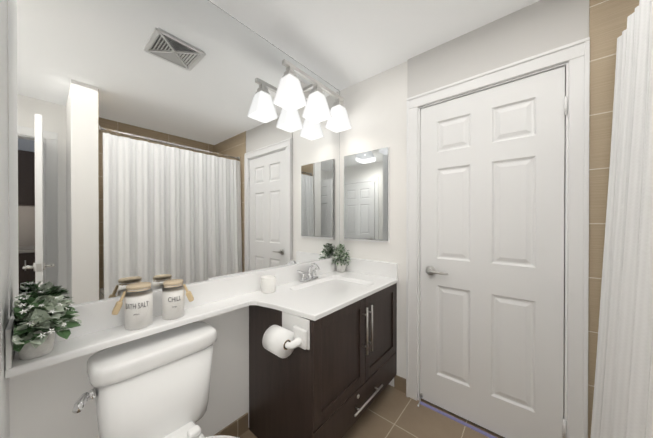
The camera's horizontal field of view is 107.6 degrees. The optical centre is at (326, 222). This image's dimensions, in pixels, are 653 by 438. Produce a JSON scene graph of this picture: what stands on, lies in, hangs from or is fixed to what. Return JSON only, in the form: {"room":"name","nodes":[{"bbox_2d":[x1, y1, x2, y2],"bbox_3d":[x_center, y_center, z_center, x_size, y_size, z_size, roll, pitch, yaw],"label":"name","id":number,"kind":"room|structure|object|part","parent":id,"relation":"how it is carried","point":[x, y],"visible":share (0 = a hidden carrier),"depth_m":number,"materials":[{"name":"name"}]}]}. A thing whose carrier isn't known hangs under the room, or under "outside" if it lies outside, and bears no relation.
{"room":"bathroom","nodes":[
{"label":"bathroom","id":0,"kind":"room"},
{"bbox_2d":[0,0,9,437],"bbox_3d":[-1.178,0.043,0.333,0.566,2.424,0.863,0,0,40],"label":"wall","id":1,"kind":"structure","parent":0,"point":[4,321],"depth_m":0.69,"materials":[{"name":"white paint"}]},
{"bbox_2d":[9,257,339,352],"bbox_3d":[-0.452,0.364,1.456,0.020,0.115,1.784,0,0,40],"label":"backsplash","id":2,"kind":"structure","parent":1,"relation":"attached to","point":[95,315],"depth_m":1.23,"materials":[{"name":"white stone"}]},
{"bbox_2d":[213,375,405,436],"bbox_3d":[-0.468,1.202,0.973,0.630,0.100,2.548,0,0,40],"label":"baseboard","id":3,"kind":"structure","parent":1,"relation":"attached to","point":[238,427],"depth_m":1.41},
{"bbox_2d":[192,306,248,436],"bbox_3d":[-0.614,0.877,1.364,0.100,0.742,0.317,0,0,40],"label":"wall","id":4,"kind":"structure","parent":0,"point":[228,401],"depth_m":1.35,"materials":[{"name":"white paint"}]},
{"bbox_2d":[273,59,351,132],"bbox_3d":[-0.092,-0.893,1.713,0.226,0.291,0.662,0,0,40],"label":"sconce","id":5,"kind":"object","parent":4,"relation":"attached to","point":[294,70],"depth_m":1.64,"materials":[{"name":"white glass"}]},
{"bbox_3d":[-0.068,-0.826,1.693,0.162,0.158,0.662,0,0,40],"label":"sconce shades","id":6,"kind":"part","parent":5,"relation":"part of","materials":[{"name":"white glass"}]},
{"bbox_2d":[239,384,504,437],"bbox_3d":[0.685,1.281,-0.002,3.850,0.051,2.750,0,0,40],"label":"floor","id":7,"kind":"structure","parent":0,"point":[391,412],"depth_m":1.49,"materials":[{"name":"tile"}]},
{"bbox_2d":[73,321,238,437],"bbox_3d":[-0.486,0.875,0.797,0.816,0.754,0.474,0,0,40],"label":"toilet","id":8,"kind":"object","parent":7,"relation":"on","point":[156,385],"visible":1,"depth_m":0.93,"materials":[{"name":"white ceramic"}]},
{"bbox_2d":[249,281,398,437],"bbox_3d":[-0.003,0.848,1.556,0.580,0.803,1.049,0,0,40],"label":"bathroom vanity","id":9,"kind":"object","parent":7,"relation":"on","point":[322,348],"depth_m":1.28,"materials":[{"name":"brown wood"}]},
{"bbox_2d":[5,269,398,378],"bbox_3d":[-0.248,0.435,1.283,0.555,0.024,1.784,0,0,40],"label":"countertop","id":10,"kind":"structure","parent":9,"relation":"on","point":[271,315],"depth_m":1.22,"materials":[{"name":"white stone"}]},
{"bbox_2d":[12,291,81,359],"bbox_3d":[-0.889,0.318,0.767,0.196,0.211,0.141,0,0,40],"label":"plant","id":11,"kind":"object","parent":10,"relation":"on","point":[39,321],"visible":1,"depth_m":0.73,"materials":[{"name":"green plant"}]},
{"bbox_3d":[-0.933,0.381,0.768,0.084,0.085,0.084,0,0,40],"label":"pot","id":12,"kind":"part","parent":11,"relation":"part of","materials":[{"name":"ceramic"}]},
{"bbox_2d":[112,282,152,330],"bbox_3d":[-0.778,0.338,0.962,0.093,0.171,0.129,0,0,40],"label":"jar","id":13,"kind":"object","parent":10,"relation":"on","point":[138,305],"visible":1,"depth_m":0.94,"materials":[{"name":"ceramic"},{"name":"wood"}]},
{"bbox_2d":[8,0,339,316],"bbox_3d":[-0.459,-0.434,1.459,0.004,1.480,1.785,0,0,40],"label":"mirror","id":14,"kind":"object","parent":10,"relation":"on","point":[156,143],"visible":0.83,"depth_m":1.07,"materials":[{"name":"clear glass"}]},
{"bbox_2d":[162,279,193,319],"bbox_3d":[-0.675,0.343,1.083,0.089,0.161,0.119,0,0,40],"label":"jar","id":15,"kind":"object","parent":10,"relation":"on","point":[173,299],"visible":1,"depth_m":1.04,"materials":[{"name":"white glass"}]},
{"bbox_2d":[261,275,275,292],"bbox_3d":[-0.355,0.376,1.459,0.090,0.090,0.090,0,0,40],"label":"candle","id":16,"kind":"object","parent":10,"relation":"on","point":[268,283],"visible":1,"depth_m":1.42,"materials":[{"name":"white wax"}]},
{"bbox_2d":[297,263,319,282],"bbox_3d":[-0.098,0.357,1.724,0.128,0.128,0.214,0,0,40],"label":"faucet","id":17,"kind":"object","parent":10,"relation":"on","point":[309,278],"depth_m":1.72,"materials":[{"name":"silver metal"}]},
{"bbox_2d":[332,244,350,271],"bbox_3d":[0.126,0.299,2.015,0.143,0.238,0.143,0,0,40],"label":"plant","id":18,"kind":"object","parent":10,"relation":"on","point":[341,263],"visible":0.98,"depth_m":2.02,"materials":[{"name":"green plant"}]},
{"bbox_3d":[0.124,0.373,2.043,0.090,0.089,0.090,0,0,40],"label":"pot","id":19,"kind":"part","parent":18,"relation":"part of","materials":[{"name":"ceramic"}]},
{"bbox_2d":[209,0,539,90],"bbox_3d":[0.685,-1.192,-0.013,3.850,0.050,2.750,0,0,40],"label":"ceiling","id":20,"kind":"structure","parent":0,"point":[339,45],"depth_m":1.43,"materials":[{"name":"white paint"}]},
{"bbox_2d":[407,55,417,97],"bbox_3d":[0.651,0.037,1.747,0.078,2.424,0.115,0,0,40],"label":"wall","id":21,"kind":"structure","parent":0,"point":[412,76],"depth_m":1.70,"materials":[{"name":"white paint"}]},
{"bbox_2d":[340,0,588,386],"bbox_3d":[1.097,0.038,1.370,2.500,2.424,0.115,0,0,40],"label":"wall","id":22,"kind":"structure","parent":0,"point":[376,107],"depth_m":1.75,"materials":[{"name":"white paint"}]},
{"bbox_2d":[344,147,389,242],"bbox_3d":[0.318,-0.212,1.957,0.422,0.732,0.021,0,0,40],"label":"mirror","id":23,"kind":"object","parent":22,"relation":"attached to","point":[367,196],"visible":0.96,"depth_m":1.93,"materials":[{"name":"grey"}]},
{"bbox_2d":[345,257,396,276],"bbox_3d":[0.328,0.362,1.951,0.532,0.115,0.021,0,0,40],"label":"backsplash","id":24,"kind":"structure","parent":22,"relation":"attached to","point":[378,268],"depth_m":1.90,"materials":[{"name":"white stone"}]},
{"bbox_2d":[417,66,567,437],"bbox_3d":[0.919,0.229,1.423,0.726,2.038,0.112,0,0,40],"label":"closet door","id":25,"kind":"structure","parent":22,"relation":"in","point":[492,259],"depth_m":1.39,"materials":[{"name":"white paint"}]},
{"bbox_2d":[406,37,589,437],"bbox_3d":[0.944,0.184,1.463,0.887,2.132,0.109,0,0,40],"label":"door frame","id":26,"kind":"structure","parent":22,"relation":"attached to","point":[575,56],"depth_m":1.17,"materials":[{"name":"white paint"}]},
{"bbox_2d":[588,0,639,437],"bbox_3d":[1.598,0.041,0.865,0.883,2.424,0.008,0,0,40],"label":"tile","id":27,"kind":"structure","parent":22,"relation":"attached to","point":[607,23],"depth_m":1.12,"materials":[{"name":"beige tile"}]},
{"bbox_2d":[591,0,652,437],"bbox_3d":[0.876,0.171,0.572,0.188,2.076,1.372,0,0,40],"label":"shower curtain","id":28,"kind":"object","parent":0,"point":[623,398],"visible":1,"depth_m":0.82,"materials":[{"name":"fabric"}]}
]}

